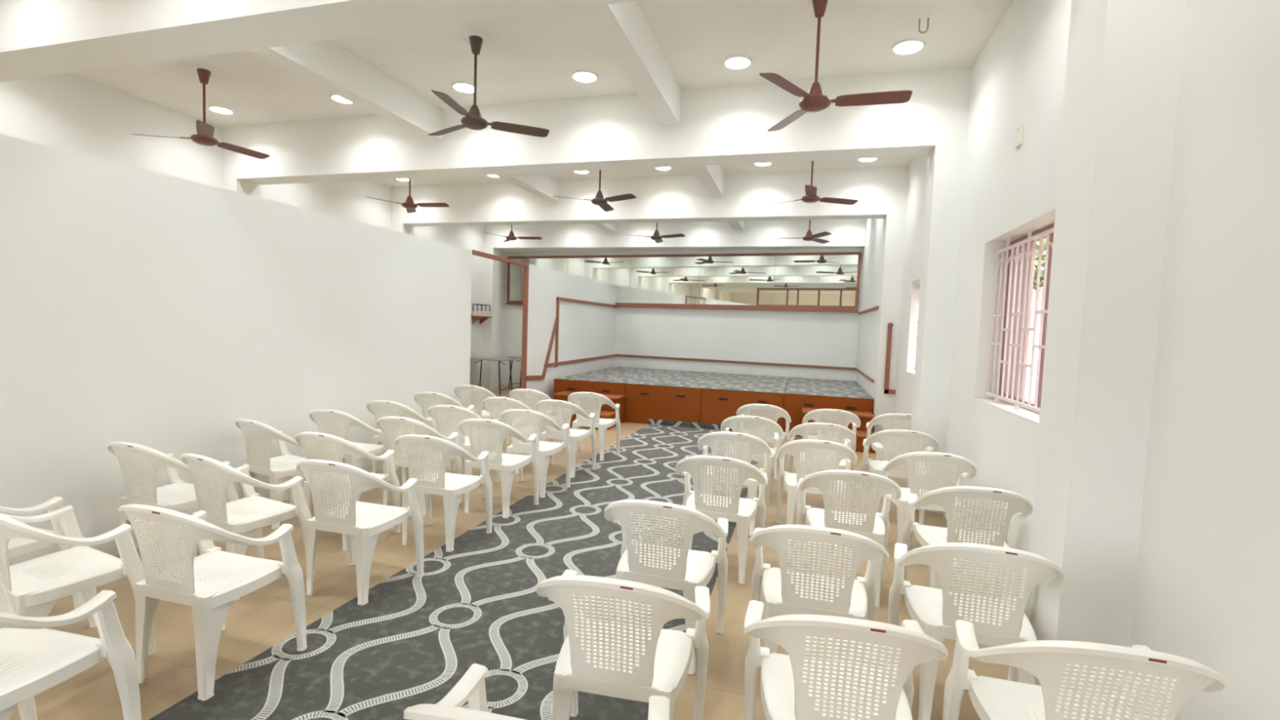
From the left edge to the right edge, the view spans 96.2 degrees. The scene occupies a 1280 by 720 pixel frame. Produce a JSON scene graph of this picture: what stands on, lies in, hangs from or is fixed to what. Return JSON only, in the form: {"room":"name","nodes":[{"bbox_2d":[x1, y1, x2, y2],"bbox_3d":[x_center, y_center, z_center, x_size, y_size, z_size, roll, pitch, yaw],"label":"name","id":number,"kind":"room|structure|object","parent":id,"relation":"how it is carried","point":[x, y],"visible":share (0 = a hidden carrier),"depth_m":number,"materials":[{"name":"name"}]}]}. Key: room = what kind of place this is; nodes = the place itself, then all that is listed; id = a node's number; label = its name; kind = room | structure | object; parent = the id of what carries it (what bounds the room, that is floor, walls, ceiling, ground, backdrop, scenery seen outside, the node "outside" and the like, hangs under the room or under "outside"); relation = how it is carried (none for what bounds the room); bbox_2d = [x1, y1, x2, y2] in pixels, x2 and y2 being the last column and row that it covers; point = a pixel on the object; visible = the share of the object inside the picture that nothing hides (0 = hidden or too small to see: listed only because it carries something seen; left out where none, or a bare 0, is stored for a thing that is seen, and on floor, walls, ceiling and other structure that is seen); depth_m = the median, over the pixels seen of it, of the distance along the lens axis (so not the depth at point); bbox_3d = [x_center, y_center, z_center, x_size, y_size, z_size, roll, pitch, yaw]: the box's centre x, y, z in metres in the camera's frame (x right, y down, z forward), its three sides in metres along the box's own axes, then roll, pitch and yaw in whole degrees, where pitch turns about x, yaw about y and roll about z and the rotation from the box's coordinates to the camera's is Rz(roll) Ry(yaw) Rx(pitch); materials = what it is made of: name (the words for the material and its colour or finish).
{"room":"function hall","nodes":[
{"label":"function hall","id":0,"kind":"room"},
{"bbox_2d":[0,133,471,564],"bbox_3d":[-3.123,-0.022,4.166,0.100,2.437,6.620,3,4,16],"label":"wall partition","id":1,"kind":"structure","parent":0,"point":[160,312],"depth_m":3.91,"materials":[{"name":"white paint"}]},
{"bbox_2d":[471,249,528,404],"bbox_3d":[-1.961,-0.214,8.067,0.053,2.437,1.530,3,4,16],"label":"door frame","id":2,"kind":"structure","parent":1,"relation":"in","point":[526,265],"depth_m":8.70,"materials":[{"name":"brown"}]},
{"bbox_2d":[222,178,259,197],"bbox_3d":[-5.071,-0.648,7.313,0.237,3.179,0.310,3,4,16],"label":"wall pillar","id":3,"kind":"structure","parent":0,"point":[233,184],"depth_m":7.11,"materials":[{"name":"white paint"}]},
{"bbox_2d":[0,73,505,385],"bbox_3d":[-5.887,-0.873,5.240,0.220,3.817,19.500,3,4,16],"label":"wall","id":4,"kind":"structure","parent":0,"point":[68,112],"depth_m":6.38,"materials":[{"name":"white paint"}]},
{"bbox_2d":[391,223,413,235],"bbox_3d":[-4.237,-0.792,10.217,0.237,3.179,0.310,3,4,16],"label":"wall pillar","id":5,"kind":"structure","parent":0,"point":[402,228],"depth_m":10.00,"materials":[{"name":"white paint"}]},
{"bbox_2d":[481,248,500,389],"bbox_3d":[-3.406,-0.935,13.112,0.237,3.179,0.310,3,4,16],"label":"wall pillar","id":6,"kind":"structure","parent":0,"point":[490,346],"depth_m":13.00,"materials":[{"name":"white paint"}]},
{"bbox_2d":[8,384,1008,719],"bbox_3d":[-1.932,1.306,4.056,8.800,0.120,19.800,3,4,16],"label":"floor","id":7,"kind":"structure","parent":0,"point":[262,618],"depth_m":3.01,"materials":[{"name":"beige tile"}]},
{"bbox_2d":[0,496,84,609],"bbox_3d":[-3.141,0.890,2.746,0.574,0.783,0.506,3,4,16],"label":"armchair","id":8,"kind":"object","parent":7,"relation":"on","point":[16,546],"visible":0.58,"depth_m":2.76,"materials":[{"name":"white"}]},
{"bbox_2d":[0,573,141,719],"bbox_3d":[-2.037,0.980,1.805,0.574,0.783,0.506,3,3,12],"label":"armchair","id":9,"kind":"object","parent":7,"relation":"on","point":[34,658],"visible":1,"depth_m":1.87,"materials":[{"name":"white plastic"}]},
{"bbox_2d":[0,505,156,655],"bbox_3d":[-2.522,0.928,2.464,0.574,0.783,0.506,4,4,25],"label":"armchair","id":10,"kind":"object","parent":7,"relation":"on","point":[33,587],"visible":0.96,"depth_m":2.44,"materials":[{"name":"white plastic"}]},
{"bbox_2d":[106,441,239,568],"bbox_3d":[-2.879,0.853,3.533,0.574,0.783,0.506,3,4,18],"label":"armchair","id":11,"kind":"object","parent":7,"relation":"on","point":[179,495],"visible":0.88,"depth_m":3.36,"materials":[{"name":"white plastic"}]},
{"bbox_2d":[117,503,306,701],"bbox_3d":[-1.852,0.947,2.475,0.574,0.783,0.506,3,4,16],"label":"armchair","id":12,"kind":"object","parent":7,"relation":"on","point":[210,582],"visible":1,"depth_m":2.32,"materials":[{"name":"white plastic"}]},
{"bbox_2d":[180,453,315,600],"bbox_3d":[-2.268,0.888,3.293,0.574,0.783,0.506,4,4,25],"label":"armchair","id":13,"kind":"object","parent":7,"relation":"on","point":[246,517],"visible":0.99,"depth_m":3.15,"materials":[{"name":"white plastic"}]},
{"bbox_2d":[235,418,332,528],"bbox_3d":[-2.713,0.810,4.352,0.574,0.783,0.506,4,4,26],"label":"armchair","id":14,"kind":"object","parent":7,"relation":"on","point":[281,469],"visible":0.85,"depth_m":4.17,"materials":[{"name":"white plastic"}]},
{"bbox_2d":[295,431,400,551],"bbox_3d":[-2.050,0.854,3.995,0.574,0.783,0.506,3,4,18],"label":"armchair","id":15,"kind":"object","parent":7,"relation":"on","point":[337,446],"visible":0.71,"depth_m":3.81,"materials":[{"name":"white"}]},
{"bbox_2d":[309,408,391,497],"bbox_3d":[-2.492,0.783,4.928,0.574,0.783,0.506,3,4,16],"label":"armchair","id":16,"kind":"object","parent":7,"relation":"on","point":[348,420],"visible":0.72,"depth_m":4.73,"materials":[{"name":"white"}]},
{"bbox_2d":[296,459,423,605],"bbox_3d":[-1.608,0.908,3.270,0.574,0.783,0.506,3,4,15],"label":"armchair","id":17,"kind":"object","parent":7,"relation":"on","point":[363,522],"visible":1,"depth_m":3.10,"materials":[{"name":"white plastic"}]},
{"bbox_2d":[366,400,439,484],"bbox_3d":[-2.308,0.752,5.550,0.574,0.783,0.506,3,4,16],"label":"armchair","id":18,"kind":"object","parent":7,"relation":"on","point":[402,410],"visible":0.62,"depth_m":5.36,"materials":[{"name":"white"}]},
{"bbox_2d":[376,416,462,516],"bbox_3d":[-1.823,0.820,4.698,0.574,0.783,0.506,3,4,16],"label":"armchair","id":19,"kind":"object","parent":7,"relation":"on","point":[385,424],"visible":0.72,"depth_m":4.52,"materials":[{"name":"white"}]},
{"bbox_2d":[394,434,492,551],"bbox_3d":[-1.388,0.871,4.014,0.574,0.783,0.506,3,4,14],"label":"armchair","id":20,"kind":"object","parent":7,"relation":"on","point":[451,486],"visible":0.96,"depth_m":3.84,"materials":[{"name":"white plastic"}]},
{"bbox_2d":[413,391,476,466],"bbox_3d":[-2.142,0.716,6.263,0.574,0.783,0.506,3,4,16],"label":"armchair","id":21,"kind":"object","parent":7,"relation":"on","point":[446,400],"visible":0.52,"depth_m":6.06,"materials":[{"name":"white"}]},
{"bbox_2d":[148,418,762,719],"bbox_3d":[-0.188,1.229,4.606,1.858,0.088,8.824,3,4,16],"label":"carpet","id":22,"kind":"object","parent":7,"relation":"on","point":[415,638],"visible":0.62,"depth_m":2.94,"materials":[{"name":"grey carpet"}]},
{"bbox_2d":[403,663,669,719],"bbox_3d":[-0.234,1.069,1.361,0.574,0.783,0.506,3,3,12],"label":"armchair","id":23,"kind":"object","parent":22,"relation":"on","point":[471,687],"visible":1,"depth_m":1.42,"materials":[{"name":"white plastic"}]},
{"bbox_2d":[536,568,710,719],"bbox_3d":[-0.058,1.038,1.981,0.574,0.783,0.506,3,3,12],"label":"armchair","id":24,"kind":"object","parent":22,"relation":"on","point":[621,660],"visible":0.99,"depth_m":1.80,"materials":[{"name":"white plastic"}]},
{"bbox_2d":[604,499,728,675],"bbox_3d":[0.119,0.998,2.757,0.574,0.783,0.506,3,4,16],"label":"armchair","id":25,"kind":"object","parent":22,"relation":"on","point":[685,569],"visible":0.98,"depth_m":2.58,"materials":[{"name":"white plastic"}]},
{"bbox_2d":[675,455,767,584],"bbox_3d":[0.513,0.956,3.686,0.574,0.783,0.506,3,4,16],"label":"armchair","id":26,"kind":"object","parent":22,"relation":"on","point":[742,511],"visible":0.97,"depth_m":3.50,"materials":[{"name":"white plastic"}]},
{"bbox_2d":[697,431,772,535],"bbox_3d":[0.733,0.914,4.512,0.574,0.783,0.506,3,4,15],"label":"armchair","id":27,"kind":"object","parent":22,"relation":"on","point":[709,439],"visible":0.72,"depth_m":4.31,"materials":[{"name":"white"}]},
{"bbox_2d":[720,415,783,502],"bbox_3d":[1.032,0.875,5.343,0.574,0.783,0.506,3,4,16],"label":"armchair","id":28,"kind":"object","parent":22,"relation":"on","point":[731,422],"visible":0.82,"depth_m":5.15,"materials":[{"name":"white"}]},
{"bbox_2d":[428,404,500,490],"bbox_3d":[-1.669,0.783,5.395,0.574,0.783,0.506,3,4,16],"label":"armchair","id":29,"kind":"object","parent":7,"relation":"on","point":[464,442],"visible":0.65,"depth_m":5.20,"materials":[{"name":"white"}]},
{"bbox_2d":[453,384,507,444],"bbox_3d":[-1.970,0.675,7.046,0.574,0.783,0.506,3,4,16],"label":"armchair","id":30,"kind":"object","parent":7,"relation":"on","point":[458,390],"visible":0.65,"depth_m":6.85,"materials":[{"name":"white"}]},
{"bbox_2d":[470,356,516,395],"bbox_3d":[-3.248,0.334,12.427,0.950,0.741,0.600,3,4,16],"label":"folding table","id":31,"kind":"object","parent":7,"relation":"on","point":[481,358],"visible":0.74,"depth_m":12.37,"materials":[{"name":"grey"}]},
{"bbox_2d":[458,418,539,518],"bbox_3d":[-1.171,0.838,4.709,0.574,0.783,0.506,3,4,16],"label":"armchair","id":32,"kind":"object","parent":7,"relation":"on","point":[507,464],"visible":0.98,"depth_m":4.53,"materials":[{"name":"white plastic"}]},
{"bbox_2d":[481,396,543,473],"bbox_3d":[-1.361,0.754,6.063,0.574,0.783,0.506,3,4,16],"label":"armchair","id":33,"kind":"object","parent":7,"relation":"on","point":[486,403],"visible":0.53,"depth_m":5.86,"materials":[{"name":"white"}]},
{"bbox_2d":[500,408,571,497],"bbox_3d":[-0.973,0.811,5.268,0.574,0.783,0.506,3,4,16],"label":"armchair","id":34,"kind":"object","parent":7,"relation":"on","point":[544,449],"visible":0.89,"depth_m":5.09,"materials":[{"name":"white"}]},
{"bbox_2d":[508,388,563,453],"bbox_3d":[-1.255,0.712,6.837,0.574,0.783,0.506,3,4,16],"label":"armchair","id":35,"kind":"object","parent":7,"relation":"on","point":[540,396],"visible":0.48,"depth_m":6.62,"materials":[{"name":"white"}]},
{"bbox_2d":[535,399,596,477],"bbox_3d":[-0.786,0.776,5.964,0.574,0.783,0.506,3,4,17],"label":"armchair","id":36,"kind":"object","parent":7,"relation":"on","point":[550,433],"visible":0.85,"depth_m":5.79,"materials":[{"name":"white"}]},
{"bbox_2d":[546,391,625,430],"bbox_3d":[-0.862,0.773,8.967,1.060,0.435,0.780,3,4,16],"label":"steps","id":37,"kind":"structure","parent":7,"relation":"on","point":[606,411],"depth_m":8.90,"materials":[{"name":"brown laminate"}]},
{"bbox_2d":[553,378,625,413],"bbox_3d":[-0.368,0.574,11.039,1.230,0.622,3.486,3,4,16],"label":"stage platform","id":38,"kind":"object","parent":7,"relation":"on","point":[559,385],"visible":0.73,"depth_m":9.35,"materials":[{"name":"brown laminate"}]},
{"bbox_2d":[555,366,698,386],"bbox_3d":[-0.063,0.276,10.926,1.855,0.004,3.468,3,4,16],"label":"carpet","id":39,"kind":"object","parent":38,"relation":"on","point":[623,375],"visible":1,"depth_m":10.51,"materials":[{"name":"carpet"}]},
{"bbox_2d":[567,391,620,461],"bbox_3d":[-0.551,0.740,6.715,0.574,0.783,0.506,3,4,14],"label":"armchair","id":40,"kind":"object","parent":7,"relation":"on","point":[602,424],"visible":0.84,"depth_m":6.53,"materials":[{"name":"white"}]},
{"bbox_2d":[623,383,701,423],"bbox_3d":[0.805,0.637,10.649,1.230,0.622,3.378,3,4,16],"label":"drawer cabinet","id":41,"kind":"object","parent":7,"relation":"on","point":[642,402],"visible":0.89,"depth_m":9.03,"materials":[{"name":"brown laminate"}]},
{"bbox_2d":[700,378,789,432],"bbox_3d":[1.978,0.700,10.259,1.230,0.622,3.270,3,4,16],"label":"stage platform","id":42,"kind":"object","parent":7,"relation":"on","point":[717,405],"visible":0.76,"depth_m":8.74,"materials":[{"name":"brown laminate"}]},
{"bbox_2d":[662,371,789,393],"bbox_3d":[1.699,0.371,10.340,1.845,0.004,3.305,3,4,16],"label":"carpet","id":43,"kind":"object","parent":42,"relation":"on","point":[700,380],"visible":1,"depth_m":9.94,"materials":[{"name":"carpet"}]},
{"bbox_2d":[736,403,791,479],"bbox_3d":[1.321,0.835,6.186,0.574,0.783,0.506,3,4,17],"label":"armchair","id":44,"kind":"object","parent":7,"relation":"on","point":[772,437],"visible":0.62,"depth_m":5.99,"materials":[{"name":"white"}]},
{"bbox_2d":[777,439,857,545],"bbox_3d":[1.318,0.949,4.339,0.574,0.783,0.506,3,4,15],"label":"armchair","id":45,"kind":"object","parent":7,"relation":"on","point":[791,480],"visible":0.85,"depth_m":4.17,"materials":[{"name":"white plastic"}]},
{"bbox_2d":[749,524,888,663],"bbox_3d":[0.758,1.038,2.511,0.574,0.783,0.506,3,4,15],"label":"armchair","id":46,"kind":"object","parent":7,"relation":"on","point":[784,591],"visible":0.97,"depth_m":2.34,"materials":[{"name":"white plastic"}]},
{"bbox_2d":[787,422,856,509],"bbox_3d":[1.604,0.913,5.113,0.574,0.783,0.506,3,4,15],"label":"armchair","id":47,"kind":"object","parent":7,"relation":"on","point":[802,429],"visible":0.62,"depth_m":4.92,"materials":[{"name":"white"}]},
{"bbox_2d":[782,393,873,436],"bbox_3d":[3.150,0.764,9.870,1.230,0.622,3.162,3,4,16],"label":"stage platform","id":48,"kind":"object","parent":7,"relation":"on","point":[793,404],"visible":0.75,"depth_m":8.39,"materials":[{"name":"brown laminate"}]},
{"bbox_2d":[784,377,873,399],"bbox_3d":[3.161,0.451,9.840,1.231,0.004,3.143,3,4,16],"label":"carpet","id":49,"kind":"object","parent":48,"relation":"on","point":[803,386],"visible":1,"depth_m":9.45,"materials":[{"name":"carpet"}]},
{"bbox_2d":[801,408,860,474],"bbox_3d":[1.986,0.872,6.013,0.574,0.783,0.506,3,4,15],"label":"armchair","id":50,"kind":"object","parent":7,"relation":"on","point":[815,415],"visible":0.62,"depth_m":5.81,"materials":[{"name":"white"}]},
{"bbox_2d":[801,407,875,453],"bbox_3d":[2.727,0.957,7.946,0.950,0.435,0.780,3,4,16],"label":"steps","id":51,"kind":"structure","parent":7,"relation":"on","point":[864,417],"depth_m":7.85,"materials":[{"name":"brown laminate"}]},
{"bbox_2d":[743,600,947,719],"bbox_3d":[0.607,1.075,1.794,0.574,0.783,0.506,3,3,11],"label":"armchair","id":52,"kind":"object","parent":7,"relation":"on","point":[794,686],"visible":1,"depth_m":1.61,"materials":[{"name":"white plastic"}]},
{"bbox_2d":[796,469,901,606],"bbox_3d":[1.237,0.998,3.459,0.574,0.783,0.506,3,4,14],"label":"armchair","id":53,"kind":"object","parent":7,"relation":"on","point":[874,526],"visible":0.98,"depth_m":3.27,"materials":[{"name":"white plastic"}]},
{"bbox_2d":[866,413,911,471],"bbox_3d":[2.609,0.903,5.853,0.574,0.783,0.506,3,4,16],"label":"armchair","id":54,"kind":"object","parent":7,"relation":"on","point":[882,420],"visible":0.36,"depth_m":5.68,"materials":[{"name":"white"}]},
{"bbox_2d":[860,429,938,524],"bbox_3d":[2.203,0.946,4.900,0.574,0.783,0.506,3,4,16],"label":"armchair","id":55,"kind":"object","parent":7,"relation":"on","point":[931,443],"visible":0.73,"depth_m":4.72,"materials":[{"name":"white"}]},
{"bbox_2d":[877,451,977,568],"bbox_3d":[2.009,0.990,4.042,0.574,0.783,0.506,3,4,15],"label":"armchair","id":56,"kind":"object","parent":7,"relation":"on","point":[965,467],"visible":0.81,"depth_m":3.86,"materials":[{"name":"white plastic"}]},
{"bbox_2d":[902,485,1032,597],"bbox_3d":[1.806,1.033,3.200,0.574,0.783,0.506,3,3,14],"label":"armchair","id":57,"kind":"object","parent":7,"relation":"on","point":[1012,504],"visible":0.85,"depth_m":3.02,"materials":[{"name":"white plastic"}]},
{"bbox_2d":[886,542,1063,719],"bbox_3d":[1.355,1.067,2.368,0.574,0.783,0.506,3,4,17],"label":"armchair","id":58,"kind":"object","parent":7,"relation":"on","point":[998,620],"visible":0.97,"depth_m":2.20,"materials":[{"name":"white plastic"}]},
{"bbox_2d":[942,619,1225,719],"bbox_3d":[1.266,1.104,1.696,0.574,0.783,0.506,3,3,13],"label":"armchair","id":59,"kind":"object","parent":7,"relation":"on","point":[992,698],"visible":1,"depth_m":1.51,"materials":[{"name":"white plastic"}]},
{"bbox_2d":[69,0,1013,186],"bbox_3d":[-1.796,-2.636,3.822,8.800,0.150,19.800,3,4,16],"label":"ceiling","id":60,"kind":"structure","parent":0,"point":[528,58],"depth_m":4.89,"materials":[{"name":"white paint"}]},
{"bbox_2d":[131,66,270,159],"bbox_3d":[-4.046,-2.385,5.343,1.090,0.685,0.954,-1,4,-38],"label":"ceiling fan","id":61,"kind":"object","parent":60,"relation":"hanging from","point":[205,131],"visible":1,"depth_m":5.42,"materials":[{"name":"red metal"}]},
{"bbox_2d":[207,105,234,114],"bbox_3d":[-4.704,-2.808,6.450,0.244,0.018,0.244,3,4,16],"label":"recessed light","id":62,"kind":"object","parent":60,"relation":"in","point":[221,109],"visible":1,"depth_m":6.42,"materials":[{"name":"white"}]},
{"bbox_2d":[209,106,231,114],"bbox_3d":[-4.704,-2.806,6.450,0.204,0.014,0.204,3,4,16],"label":"diffuser","id":63,"kind":"object","parent":62,"relation":"attached to","point":[224,110],"depth_m":6.43,"materials":[{"name":"white"}]},
{"bbox_2d":[0,0,642,81],"bbox_3d":[-1.971,-2.214,3.260,8.254,0.638,0.325,3,4,16],"label":"ceiling beam","id":64,"kind":"structure","parent":60,"relation":"attached to","point":[38,37],"depth_m":3.38,"materials":[{"name":"white paint"}]},
{"bbox_2d":[366,178,448,213],"bbox_3d":[-3.189,-2.529,8.253,0.954,0.685,1.090,3,3,11],"label":"ceiling fan","id":65,"kind":"object","parent":60,"relation":"hanging from","point":[411,206],"visible":0.78,"depth_m":8.24,"materials":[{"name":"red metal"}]},
{"bbox_2d":[249,40,617,232],"bbox_3d":[-3.019,-2.419,3.481,0.190,0.327,17.850,3,4,16],"label":"ceiling beam","id":66,"kind":"structure","parent":60,"relation":"attached to","point":[327,64],"depth_m":5.22,"materials":[{"name":"white paint"}]},
{"bbox_2d":[451,81,477,93],"bbox_3d":[-1.707,-2.654,5.597,0.244,0.018,0.244,3,4,16],"label":"recessed light","id":67,"kind":"object","parent":60,"relation":"in","point":[462,86],"visible":0.84,"depth_m":5.56,"materials":[{"name":"white"}]},
{"bbox_2d":[453,84,473,93],"bbox_3d":[-1.707,-2.652,5.598,0.204,0.014,0.204,3,4,16],"label":"diffuser","id":68,"kind":"object","parent":67,"relation":"attached to","point":[466,88],"depth_m":5.59,"materials":[{"name":"white"}]},
{"bbox_2d":[427,32,549,137],"bbox_3d":[-1.216,-2.240,4.698,0.954,0.705,1.090,1,4,-22],"label":"ceiling fan","id":69,"kind":"object","parent":60,"relation":"hanging from","point":[473,120],"visible":1,"depth_m":4.63,"materials":[{"name":"brown metal"}]},
{"bbox_2d":[571,69,598,82],"bbox_3d":[-0.506,-2.593,5.256,0.244,0.018,0.244,3,4,16],"label":"recessed light","id":70,"kind":"object","parent":60,"relation":"in","point":[581,75],"visible":1,"depth_m":5.22,"materials":[{"name":"white"}]},
{"bbox_2d":[573,72,595,82],"bbox_3d":[-0.506,-2.591,5.256,0.204,0.014,0.204,3,4,16],"label":"diffuser","id":71,"kind":"object","parent":70,"relation":"attached to","point":[580,77],"depth_m":5.25,"materials":[{"name":"white"}]},
{"bbox_2d":[553,169,636,211],"bbox_3d":[-0.502,-2.388,7.605,1.090,0.705,0.954,3,3,10],"label":"ceiling fan","id":72,"kind":"object","parent":60,"relation":"hanging from","point":[599,200],"visible":0.76,"depth_m":7.42,"materials":[{"name":"brown metal"}]},
{"bbox_2d":[221,66,971,185],"bbox_3d":[-1.155,-2.355,6.105,8.254,0.638,0.310,3,4,16],"label":"ceiling beam","id":73,"kind":"structure","parent":60,"relation":"attached to","point":[724,125],"depth_m":5.68,"materials":[{"name":"white paint"}]},
{"bbox_2d":[391,165,908,226],"bbox_3d":[-0.321,-2.499,9.009,8.254,0.638,0.310,3,4,16],"label":"ceiling beam","id":74,"kind":"structure","parent":60,"relation":"attached to","point":[879,192],"depth_m":8.64,"materials":[{"name":"white paint"}]},
{"bbox_2d":[625,222,684,243],"bbox_3d":[0.321,-2.531,10.486,1.090,0.705,0.954,2,3,8],"label":"ceiling fan","id":75,"kind":"object","parent":60,"relation":"hanging from","point":[655,237],"visible":0.77,"depth_m":10.29,"materials":[{"name":"brown metal"}]},
{"bbox_2d":[577,0,744,231],"bbox_3d":[-0.498,-2.290,2.764,0.199,0.327,17.850,3,4,16],"label":"ceiling beam","id":76,"kind":"structure","parent":60,"relation":"attached to","point":[623,29],"depth_m":4.42,"materials":[{"name":"white paint"}]},
{"bbox_2d":[484,218,866,253],"bbox_3d":[0.602,-2.658,12.226,8.254,0.638,0.981,3,4,16],"label":"ceiling beam","id":77,"kind":"structure","parent":60,"relation":"attached to","point":[846,233],"depth_m":11.70,"materials":[{"name":"white paint"}]},
{"bbox_2d":[723,54,752,69],"bbox_3d":[0.829,-2.524,4.876,0.244,0.018,0.244,3,4,16],"label":"recessed light","id":78,"kind":"object","parent":60,"relation":"in","point":[736,61],"visible":1,"depth_m":4.85,"materials":[{"name":"white"}]},
{"bbox_2d":[725,57,750,68],"bbox_3d":[0.829,-2.522,4.876,0.204,0.014,0.204,3,4,16],"label":"diffuser","id":79,"kind":"object","parent":78,"relation":"attached to","point":[731,63],"depth_m":4.86,"materials":[{"name":"white"}]},
{"bbox_2d":[772,219,831,243],"bbox_3d":[2.941,-2.378,9.727,0.954,0.740,1.090,-1,5,-44],"label":"ceiling fan","id":80,"kind":"object","parent":60,"relation":"hanging from","point":[809,237],"visible":0.71,"depth_m":9.62,"materials":[{"name":"brown metal"}]},
{"bbox_2d":[768,160,857,204],"bbox_3d":[2.148,-2.231,6.790,0.954,0.740,1.090,1,4,-14],"label":"ceiling fan","id":81,"kind":"object","parent":60,"relation":"hanging from","point":[811,197],"visible":0.77,"depth_m":6.76,"materials":[{"name":"brown metal"}]},
{"bbox_2d":[759,0,912,131],"bbox_3d":[1.337,-2.087,3.894,0.954,0.740,1.090,3,4,15],"label":"ceiling fan","id":82,"kind":"object","parent":60,"relation":"hanging from","point":[813,101],"visible":1,"depth_m":3.87,"materials":[{"name":"brown metal"}]},
{"bbox_2d":[891,38,925,54],"bbox_3d":[2.107,-2.459,4.512,0.244,0.018,0.244,3,4,16],"label":"recessed light","id":83,"kind":"object","parent":60,"relation":"in","point":[908,46],"visible":1,"depth_m":4.49,"materials":[{"name":"white"}]},
{"bbox_2d":[893,41,922,53],"bbox_3d":[2.107,-2.457,4.513,0.204,0.014,0.204,3,4,16],"label":"diffuser","id":84,"kind":"object","parent":83,"relation":"attached to","point":[900,47],"depth_m":4.50,"materials":[{"name":"white"}]},
{"bbox_2d":[525,263,616,410],"bbox_3d":[-1.165,-0.353,10.860,0.030,2.437,4.286,3,4,16],"label":"wall partition","id":85,"kind":"structure","parent":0,"point":[585,331],"depth_m":10.28,"materials":[{"name":"white paint"}]},
{"bbox_2d":[526,297,617,380],"bbox_3d":[-1.138,-0.439,10.836,0.030,1.372,4.267,3,4,16],"label":"trim","id":86,"kind":"structure","parent":85,"relation":"attached to","point":[556,326],"depth_m":9.83,"materials":[{"name":"brown"}]},
{"bbox_2d":[502,248,863,386],"bbox_3d":[0.610,-1.083,12.541,8.741,3.817,0.199,3,4,21],"label":"wall","id":87,"kind":"structure","parent":0,"point":[829,339],"depth_m":11.99,"materials":[{"name":"white paint"}]},
{"bbox_2d":[505,252,861,312],"bbox_3d":[0.505,-1.696,12.398,7.945,1.150,0.083,3,4,21],"label":"wall mirror","id":88,"kind":"object","parent":87,"relation":"attached to","point":[813,282],"visible":0.88,"depth_m":11.96,"materials":[{"name":"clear mirror"}]},
{"bbox_2d":[615,354,856,370],"bbox_3d":[1.813,0.033,12.009,5.066,0.065,0.026,3,4,21],"label":"trim","id":89,"kind":"structure","parent":87,"relation":"attached to","point":[616,355],"depth_m":11.90,"materials":[{"name":"brown"}]},
{"bbox_2d":[857,218,884,405],"bbox_3d":[3.890,-0.787,9.455,0.238,3.817,2.705,3,4,16],"label":"wall","id":90,"kind":"structure","parent":0,"point":[874,227],"depth_m":9.28,"materials":[{"name":"white paint"}]},
{"bbox_2d":[872,213,906,439],"bbox_3d":[3.464,-0.398,8.027,0.238,3.179,0.310,3,4,16],"label":"wall pillar","id":91,"kind":"structure","parent":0,"point":[894,226],"depth_m":7.87,"materials":[{"name":"white paint"}]},
{"bbox_2d":[906,143,966,513],"bbox_3d":[2.631,-0.254,5.122,0.238,3.179,0.310,3,4,16],"label":"wall pillar","id":92,"kind":"structure","parent":0,"point":[946,162],"depth_m":4.97,"materials":[{"name":"white paint"}]},
{"bbox_2d":[893,0,1279,719],"bbox_3d":[2.254,-0.456,2.924,0.220,3.817,19.500,3,4,16],"label":"wall","id":93,"kind":"structure","parent":0,"point":[1207,591],"depth_m":1.90,"materials":[{"name":"white paint"}]},
{"bbox_2d":[884,322,895,394],"bbox_3d":[3.441,-0.020,7.848,0.146,0.976,0.077,3,4,16],"label":"trim","id":94,"kind":"structure","parent":93,"relation":"attached to","point":[886,390],"depth_m":7.87,"materials":[{"name":"brown"}]},
{"bbox_2d":[906,286,919,375],"bbox_3d":[3.226,-0.365,6.357,0.220,1.115,1.420,3,4,16],"label":"window","id":95,"kind":"structure","parent":93,"relation":"in","point":[909,372],"depth_m":6.99,"materials":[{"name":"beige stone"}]},
{"bbox_2d":[913,286,919,369],"bbox_3d":[3.194,-0.373,6.371,0.020,1.103,1.370,3,4,16],"label":"grille","id":96,"kind":"object","parent":95,"relation":"attached to","point":[918,286],"depth_m":6.99,"materials":[{"name":"white paint"}]},
{"bbox_2d":[974,221,1054,425],"bbox_3d":[2.402,-0.240,3.486,0.220,1.150,1.480,3,4,16],"label":"window","id":97,"kind":"structure","parent":93,"relation":"in","point":[1020,262],"depth_m":3.76,"materials":[{"name":"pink metal"}]},
{"bbox_2d":[1003,240,1033,399],"bbox_3d":[2.604,-0.266,3.953,0.020,1.040,0.370,3,4,16],"label":"shutter","id":98,"kind":"object","parent":97,"relation":"attached to","point":[1032,242],"depth_m":3.95,"materials":[{"name":"pink paint"}]},
{"bbox_2d":[1029,0,1186,694],"bbox_3d":[1.814,-0.113,2.278,0.238,3.179,0.325,3,4,16],"label":"wall pillar","id":99,"kind":"structure","parent":0,"point":[1124,57],"depth_m":2.15,"materials":[{"name":"white paint"}]},
{"label":"outside","id":100,"kind":"structure","parent":0,"visible":0},
{"bbox_3d":[3.922,1.773,3.128,34.000,0.260,36.000,3,4,16],"label":"ground","id":101,"kind":"structure","parent":100,"visible":0},
{"bbox_2d":[1024,328,1039,401],"bbox_3d":[6.066,0.396,9.319,0.040,1.900,2.000,3,4,16],"label":"gate","id":102,"kind":"object","parent":101,"relation":"on","point":[1037,339],"visible":0.07,"depth_m":8.51,"materials":[{"name":"white"}]},
{"bbox_2d":[1026,251,1045,401],"bbox_3d":[6.936,-0.674,7.246,0.300,4.340,25.800,3,4,16],"label":"wall","id":103,"kind":"structure","parent":101,"relation":"on","point":[1040,296],"depth_m":11.93,"materials":[{"name":"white paint"}]},
{"bbox_2d":[1032,237,1046,291],"bbox_3d":[6.648,-0.810,10.441,2.277,4.231,3.419,3,4,16],"label":"tree","id":104,"kind":"object","parent":101,"relation":"on","point":[1037,244],"visible":0.03,"depth_m":9.55,"materials":[{"name":"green plant"}]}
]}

